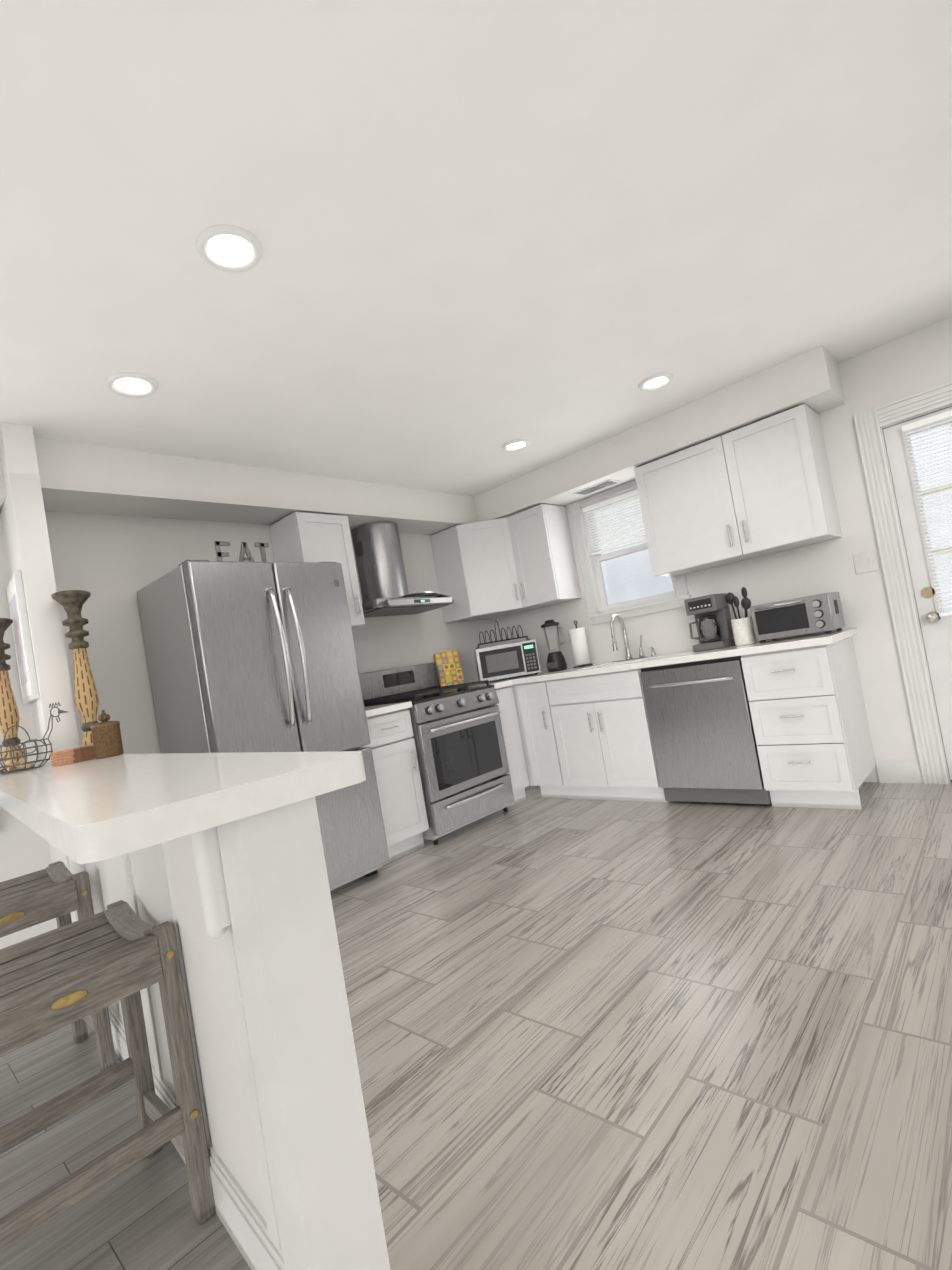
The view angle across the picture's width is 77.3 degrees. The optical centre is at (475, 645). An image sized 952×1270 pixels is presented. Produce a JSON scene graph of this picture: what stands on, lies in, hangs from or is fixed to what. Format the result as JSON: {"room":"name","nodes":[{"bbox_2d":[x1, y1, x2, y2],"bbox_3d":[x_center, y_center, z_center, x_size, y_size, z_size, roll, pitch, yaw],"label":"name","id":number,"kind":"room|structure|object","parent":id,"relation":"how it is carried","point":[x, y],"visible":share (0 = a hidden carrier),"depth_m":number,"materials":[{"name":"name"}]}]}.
{"room":"kitchen","nodes":[
{"label":"kitchen","id":0,"kind":"room"},
{"bbox_2d":[0,1024,250,1269],"bbox_3d":[-2.102,1.510,0.781,2.510,0.060,3.100,-11,-2,43],"label":"floor","id":1,"kind":"structure","parent":0,"point":[138,1215],"depth_m":1.42,"materials":[{"name":"grey tile"}]},
{"bbox_2d":[0,861,115,1071],"bbox_3d":[-1.465,1.086,1.880,0.363,0.630,0.416,-11,-2,43],"label":"stool","id":2,"kind":"object","parent":1,"relation":"on","point":[59,891],"visible":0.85,"depth_m":1.89,"materials":[{"name":"grey wood"}]},
{"bbox_2d":[0,900,215,1253],"bbox_3d":[-0.879,0.968,1.274,0.363,0.630,0.416,-11,-2,43],"label":"stool","id":3,"kind":"object","parent":1,"relation":"on","point":[122,951],"visible":1,"depth_m":1.28,"materials":[{"name":"grey wood"}]},
{"bbox_2d":[0,422,390,1269],"bbox_3d":[-1.281,0.133,1.925,2.587,2.450,0.397,-11,-2,43],"label":"wall","id":4,"kind":"structure","parent":0,"point":[244,906],"depth_m":1.03,"materials":[{"name":"white paint"}]},
{"bbox_2d":[6,570,38,704],"bbox_3d":[-2.059,-0.021,2.695,0.024,0.560,0.390,-8,-2,-43],"label":"framed art","id":5,"kind":"object","parent":4,"relation":"attached to","point":[22,642],"visible":1,"depth_m":2.58,"materials":[{"name":"white paint"}]},
{"bbox_2d":[0,751,365,863],"bbox_3d":[-1.224,0.416,1.876,0.447,0.050,2.615,-8,-2,-43],"label":"countertop","id":6,"kind":"structure","parent":4,"relation":"on","point":[90,811],"depth_m":1.00,"materials":[{"name":"white stone"}]},
{"bbox_2d":[0,618,23,772],"bbox_3d":[-2.086,0.219,2.632,0.137,0.670,0.137,-8,-2,-43],"label":"candlestick","id":7,"kind":"object","parent":6,"relation":"on","point":[9,715],"visible":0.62,"depth_m":2.62,"materials":[{"name":"beige wood"}]},
{"bbox_2d":[0,702,66,773],"bbox_3d":[-1.895,0.391,2.449,0.384,0.252,0.312,-11,-2,43],"label":"basket","id":8,"kind":"object","parent":6,"relation":"on","point":[23,764],"visible":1,"depth_m":2.43,"materials":[{"name":"metal"}]},
{"bbox_2d":[50,745,94,765],"bbox_3d":[-1.635,0.447,2.414,0.110,0.055,0.110,-10,-2,9],"label":"coasters","id":9,"kind":"object","parent":6,"relation":"on","point":[72,755],"visible":1,"depth_m":2.37,"materials":[{"name":"brown wood"}]},
{"bbox_2d":[51,590,98,755],"bbox_3d":[-1.702,0.127,2.577,0.147,0.720,0.147,-8,-2,-43],"label":"candlestick","id":10,"kind":"object","parent":6,"relation":"on","point":[71,602],"visible":0.75,"depth_m":2.55,"materials":[{"name":"beige wood"}]},
{"bbox_2d":[90,710,123,758],"bbox_3d":[-1.493,0.355,2.404,0.102,0.190,0.102,-11,-2,43],"label":"canister","id":11,"kind":"object","parent":6,"relation":"on","point":[106,737],"visible":1,"depth_m":2.37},
{"bbox_2d":[108,1005,284,1269],"bbox_3d":[-1.116,1.281,1.899,2.434,0.130,0.202,-11,-2,43],"label":"baseboard","id":12,"kind":"structure","parent":4,"relation":"attached to","point":[242,1220],"depth_m":1.20,"materials":[{"name":"white paint"}]},
{"bbox_2d":[0,511,496,948],"bbox_3d":[-2.093,0.304,3.017,0.160,2.450,6.620,-11,-2,43],"label":"wall","id":13,"kind":"structure","parent":0,"point":[112,564],"depth_m":3.22,"materials":[{"name":"white paint"}]},
{"bbox_2d":[269,512,364,627],"bbox_3d":[-1.045,-0.459,3.929,0.332,0.740,0.392,-11,-2,43],"label":"upper cabinet","id":14,"kind":"object","parent":13,"relation":"attached to","point":[299,536],"depth_m":3.84,"materials":[{"name":"white paint"}]},
{"bbox_2d":[351,521,456,617],"bbox_3d":[-0.577,-0.575,4.311,0.518,0.659,0.790,-11,-2,43],"label":"range hood","id":15,"kind":"object","parent":13,"relation":"attached to","point":[381,568],"visible":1,"depth_m":4.28,"materials":[{"name":"metal"}]},
{"bbox_2d":[0,0,951,496],"bbox_3d":[-0.859,-1.240,1.699,4.170,0.100,6.940,-11,-2,43],"label":"ceiling","id":16,"kind":"structure","parent":0,"point":[486,230],"depth_m":1.84,"materials":[{"name":"white paint"}]},
{"bbox_2d":[0,453,5,507],"bbox_3d":[-3.278,-0.645,1.616,0.300,0.270,3.140,-11,-2,43],"label":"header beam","id":17,"kind":"structure","parent":16,"relation":"attached to","point":[2,491],"depth_m":2.66,"materials":[{"name":"white paint"}]},
{"bbox_2d":[105,372,157,397],"bbox_3d":[-1.409,-1.063,2.441,0.190,0.018,0.190,-11,-2,43],"label":"recessed light","id":18,"kind":"object","parent":16,"relation":"in","point":[131,384],"visible":1,"depth_m":2.44,"materials":[{"name":"white paint"}]},
{"bbox_2d":[196,224,262,272],"bbox_3d":[-0.745,-1.196,1.804,0.190,0.018,0.190,-11,-2,43],"label":"recessed light","id":19,"kind":"object","parent":16,"relation":"in","point":[229,248],"visible":1,"depth_m":1.79,"materials":[{"name":"white paint"}]},
{"bbox_2d":[34,437,477,534],"bbox_3d":[-1.022,-0.966,4.058,0.340,0.240,3.420,-11,-2,43],"label":"soffit","id":20,"kind":"structure","parent":16,"relation":"attached to","point":[76,477],"depth_m":3.37,"materials":[{"name":"white paint"}]},
{"bbox_2d":[502,439,529,452],"bbox_3d":[0.263,-1.302,3.889,0.190,0.018,0.190,-11,-2,43],"label":"recessed light","id":21,"kind":"object","parent":16,"relation":"in","point":[516,445],"visible":1,"depth_m":3.88,"materials":[{"name":"white paint"}]},
{"bbox_2d":[638,373,672,391],"bbox_3d":[0.990,-1.444,3.276,0.190,0.018,0.190,-11,-2,43],"label":"recessed light","id":22,"kind":"object","parent":16,"relation":"in","point":[659,381],"visible":1,"depth_m":3.27,"materials":[{"name":"white paint"}]},
{"bbox_2d":[474,346,845,521],"bbox_3d":[1.067,-1.316,4.180,2.570,0.240,0.370,-11,-2,43],"label":"soffit","id":23,"kind":"structure","parent":16,"relation":"attached to","point":[812,378],"depth_m":3.76,"materials":[{"name":"white paint"}]},
{"bbox_2d":[573,479,620,495],"bbox_3d":[0.882,-1.154,4.356,0.320,0.008,0.150,-11,-2,43],"label":"air vent","id":24,"kind":"object","parent":23,"relation":"attached to","point":[597,487],"visible":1,"depth_m":4.34,"materials":[{"name":"grey plastic"}]},
{"bbox_2d":[330,781,951,1269],"bbox_3d":[-0.383,1.246,1.680,3.850,0.060,6.780,-11,-2,43],"label":"floor","id":25,"kind":"structure","parent":0,"point":[626,1035],"depth_m":1.63,"materials":[{"name":"grey tile"}]},
{"bbox_2d":[137,560,388,890],"bbox_3d":[-1.129,0.482,3.261,0.785,1.792,0.860,-11,-2,43],"label":"refrigerator","id":26,"kind":"object","parent":25,"relation":"on","point":[241,657],"visible":0.71,"depth_m":3.04,"materials":[{"name":"grey metal"}]},
{"bbox_2d":[214,541,268,561],"bbox_3d":[-1.223,-0.475,3.138,0.012,0.141,0.292,-11,-2,43],"label":"sign","id":27,"kind":"object","parent":26,"relation":"on","point":[244,548],"visible":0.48,"depth_m":3.13,"materials":[{"name":"grey metal"}]},
{"bbox_2d":[363,708,428,864],"bbox_3d":[-0.702,0.889,3.794,0.621,0.880,0.395,-11,-2,43],"label":"base cabinet","id":28,"kind":"object","parent":25,"relation":"on","point":[392,744],"depth_m":3.61,"materials":[{"name":"white paint"}]},
{"bbox_2d":[365,701,412,717],"bbox_3d":[-0.768,0.433,3.798,0.652,0.040,0.402,-11,-2,43],"label":"countertop","id":29,"kind":"structure","parent":28,"relation":"on","point":[378,710],"depth_m":3.61,"materials":[{"name":"white stone"}]},
{"bbox_2d":[359,662,513,844],"bbox_3d":[-0.277,0.692,4.194,0.711,1.150,0.776,-11,-2,43],"label":"range","id":30,"kind":"object","parent":25,"relation":"on","point":[458,736],"visible":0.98,"depth_m":3.99,"materials":[{"name":"silver metal"}]},
{"bbox_2d":[434,650,464,686],"bbox_3d":[-0.214,0.198,4.801,0.201,0.300,0.024,-9,-9,-22],"label":"cookbook","id":31,"kind":"object","parent":30,"relation":"on","point":[449,668],"visible":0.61,"depth_m":4.79,"materials":[{"name":"multicoloured paper"}]},
{"bbox_2d":[495,688,530,807],"bbox_3d":[0.053,0.787,4.621,0.621,0.880,0.257,-11,-2,43],"label":"base cabinet","id":32,"kind":"object","parent":25,"relation":"on","point":[509,715],"depth_m":4.42,"materials":[{"name":"white paint"}]},
{"bbox_2d":[453,680,510,689],"bbox_3d":[-0.031,0.334,4.604,0.652,0.040,0.207,-11,-2,43],"label":"countertop","id":33,"kind":"structure","parent":32,"relation":"on","point":[497,683],"depth_m":4.42,"materials":[{"name":"white stone"}]},
{"bbox_2d":[511,684,530,779],"bbox_3d":[0.370,0.742,4.895,0.716,0.880,0.622,-11,-2,43],"label":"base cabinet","id":34,"kind":"object","parent":25,"relation":"on","point":[512,685],"depth_m":4.50,"materials":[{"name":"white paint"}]},
{"bbox_2d":[515,680,570,798],"bbox_3d":[0.705,0.675,4.582,0.335,0.880,0.622,-11,-2,43],"label":"base cabinet","id":35,"kind":"object","parent":25,"relation":"on","point":[538,710],"depth_m":4.37,"materials":[{"name":"white paint"}]},
{"bbox_2d":[551,664,671,801],"bbox_3d":[1.025,0.612,4.281,0.804,0.880,0.622,-11,-2,43],"label":"base cabinet","id":36,"kind":"object","parent":25,"relation":"on","point":[578,733],"depth_m":4.00,"materials":[{"name":"white paint"}]},
{"bbox_2d":[640,656,770,803],"bbox_3d":[1.518,0.505,3.767,0.624,0.855,0.656,-11,-2,43],"label":"dishwasher","id":37,"kind":"object","parent":36,"relation":"in","point":[702,731],"visible":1,"depth_m":3.54,"materials":[{"name":"grey metal"}]},
{"bbox_2d":[741,636,875,809],"bbox_3d":[1.931,0.432,3.431,0.438,0.880,0.622,-11,-2,43],"label":"base cabinet","id":38,"kind":"object","parent":25,"relation":"on","point":[808,711],"depth_m":3.21,"materials":[{"name":"white paint"}]},
{"bbox_2d":[482,628,857,683],"bbox_3d":[1.026,0.142,4.202,2.774,0.040,0.652,-11,-2,43],"label":"countertop","id":39,"kind":"structure","parent":38,"relation":"on","point":[816,640],"depth_m":3.58,"materials":[{"name":"white stone"}]},
{"bbox_2d":[474,639,540,680],"bbox_3d":[0.244,0.132,4.789,0.481,0.275,0.364,-10,-2,-2],"label":"microwave","id":40,"kind":"object","parent":39,"relation":"on","point":[508,660],"visible":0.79,"depth_m":4.61,"materials":[{"name":"metal"}]},
{"bbox_2d":[476,620,529,648],"bbox_3d":[0.203,-0.106,4.819,0.445,0.208,0.108,-10,-2,-2],"label":"plate rack","id":41,"kind":"object","parent":40,"relation":"on","point":[518,637],"visible":0.98,"depth_m":4.82,"materials":[{"name":"black metal"}]},
{"bbox_2d":[541,620,566,671],"bbox_3d":[0.630,-0.002,4.694,0.204,0.405,0.157,-11,-2,43],"label":"blender","id":42,"kind":"object","parent":39,"relation":"on","point":[556,661],"visible":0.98,"depth_m":4.66,"materials":[{"name":"black plastic"}]},
{"bbox_2d":[569,621,592,667],"bbox_3d":[0.801,-0.015,4.619,0.154,0.361,0.154,-11,-2,43],"label":"paper towel holder","id":43,"kind":"object","parent":39,"relation":"on","point":[579,646],"visible":1,"depth_m":4.57,"materials":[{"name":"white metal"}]},
{"bbox_2d":[610,614,646,661],"bbox_3d":[1.060,-0.058,4.367,0.267,0.352,0.224,-11,-2,43],"label":"gooseneck faucet","id":44,"kind":"object","parent":39,"relation":"on","point":[628,652],"visible":1,"depth_m":4.36,"materials":[{"name":"silver metal"}]},
{"bbox_2d":[649,647,656,656],"bbox_3d":[1.266,0.046,4.275,0.040,0.073,0.070,-11,-2,43],"label":"soap dispenser pump","id":45,"kind":"object","parent":39,"relation":"on","point":[653,653],"visible":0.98,"depth_m":4.28,"materials":[{"name":"silver metal"}]},
{"bbox_2d":[684,593,734,651],"bbox_3d":[1.512,-0.146,3.882,0.228,0.345,0.224,-11,-2,43],"label":"coffee maker","id":46,"kind":"object","parent":39,"relation":"on","point":[712,615],"visible":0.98,"depth_m":3.82,"materials":[{"name":"grey plastic"}]},
{"bbox_2d":[725,587,756,645],"bbox_3d":[1.646,-0.180,3.690,0.155,0.355,0.124,-11,-2,43],"label":"utensil crock","id":47,"kind":"object","parent":39,"relation":"on","point":[743,631],"visible":1,"depth_m":3.65,"materials":[{"name":"white ceramic"}]},
{"bbox_2d":[750,592,844,642],"bbox_3d":[1.879,-0.160,3.487,0.411,0.225,0.338,-11,-2,43],"label":"toaster oven","id":48,"kind":"object","parent":39,"relation":"on","point":[822,612],"visible":1,"depth_m":3.37,"materials":[{"name":"silver metal"}]},
{"bbox_2d":[492,317,951,781],"bbox_3d":[1.631,-0.291,4.152,4.170,2.450,0.160,-11,-2,43],"label":"wall","id":49,"kind":"structure","parent":0,"point":[918,361],"depth_m":3.50,"materials":[{"name":"white paint"}]},
{"bbox_2d":[430,517,535,622],"bbox_3d":[0.121,-0.625,4.955,0.673,0.740,0.622,-11,-2,43],"label":"upper cabinet","id":50,"kind":"object","parent":49,"relation":"attached to","point":[476,562],"depth_m":4.75,"materials":[{"name":"white paint"}]},
{"bbox_2d":[509,504,581,611],"bbox_3d":[0.517,-0.698,4.759,0.397,0.740,0.366,-11,-2,43],"label":"upper cabinet","id":51,"kind":"object","parent":49,"relation":"attached to","point":[546,561],"depth_m":4.63,"materials":[{"name":"white paint"}]},
{"bbox_2d":[569,480,691,624],"bbox_3d":[1.169,-0.706,4.492,0.840,0.971,0.185,-11,-2,43],"label":"window","id":52,"kind":"structure","parent":49,"relation":"in","point":[600,609],"depth_m":4.61,"materials":[{"name":"white paint"}]},
{"bbox_2d":[583,489,646,554],"bbox_3d":[1.108,-0.937,4.477,0.628,0.376,0.036,-11,-2,43],"label":"window blind","id":53,"kind":"object","parent":52,"relation":"attached to","point":[611,500],"visible":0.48,"depth_m":4.52,"materials":[{"name":"white plastic"}]},
{"bbox_2d":[634,431,758,576],"bbox_3d":[1.465,-0.885,3.891,0.645,0.740,0.333,-11,-2,43],"label":"upper cabinet","id":54,"kind":"object","parent":49,"relation":"attached to","point":[695,515],"depth_m":3.76,"materials":[{"name":"white paint"}]},
{"bbox_2d":[733,404,841,555],"bbox_3d":[1.800,-0.952,3.577,0.520,0.740,0.333,-11,-2,43],"label":"upper cabinet","id":55,"kind":"object","parent":49,"relation":"attached to","point":[760,488],"depth_m":3.41,"materials":[{"name":"white paint"}]},
{"bbox_2d":[853,550,878,574],"bbox_3d":[2.253,-0.480,3.441,0.115,0.120,0.016,-11,-2,43],"label":"switch plate","id":56,"kind":"object","parent":49,"relation":"attached to","point":[866,562],"visible":1,"depth_m":3.44,"materials":[{"name":"white plastic"}]},
{"bbox_2d":[854,381,951,783],"bbox_3d":[2.716,-0.339,3.134,0.888,2.120,0.190,-11,-2,43],"label":"door frame","id":57,"kind":"structure","parent":49,"relation":"attached to","point":[871,425],"depth_m":3.32,"materials":[{"name":"white paint"}]},
{"bbox_2d":[883,407,951,780],"bbox_3d":[2.722,-0.285,3.058,0.756,2.006,0.125,-11,-2,43],"label":"back door","id":58,"kind":"structure","parent":49,"relation":"in","point":[936,628],"depth_m":3.29,"materials":[{"name":"white paint"}]},
{"bbox_2d":[902,410,951,616],"bbox_3d":[2.654,-0.722,3.047,0.615,1.060,0.036,-11,-2,43],"label":"window blind","id":59,"kind":"object","parent":58,"relation":"attached to","point":[929,420],"visible":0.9,"depth_m":3.20,"materials":[{"name":"white plastic"}]},
{"label":"outside","id":60,"kind":"structure","parent":0,"visible":0},
{"bbox_2d":[594,423,951,612],"bbox_3d":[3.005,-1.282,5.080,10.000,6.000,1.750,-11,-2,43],"label":"window glass","id":61,"kind":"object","parent":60,"point":[618,575],"depth_m":7.03,"materials":[{"name":"glass"}]}
]}

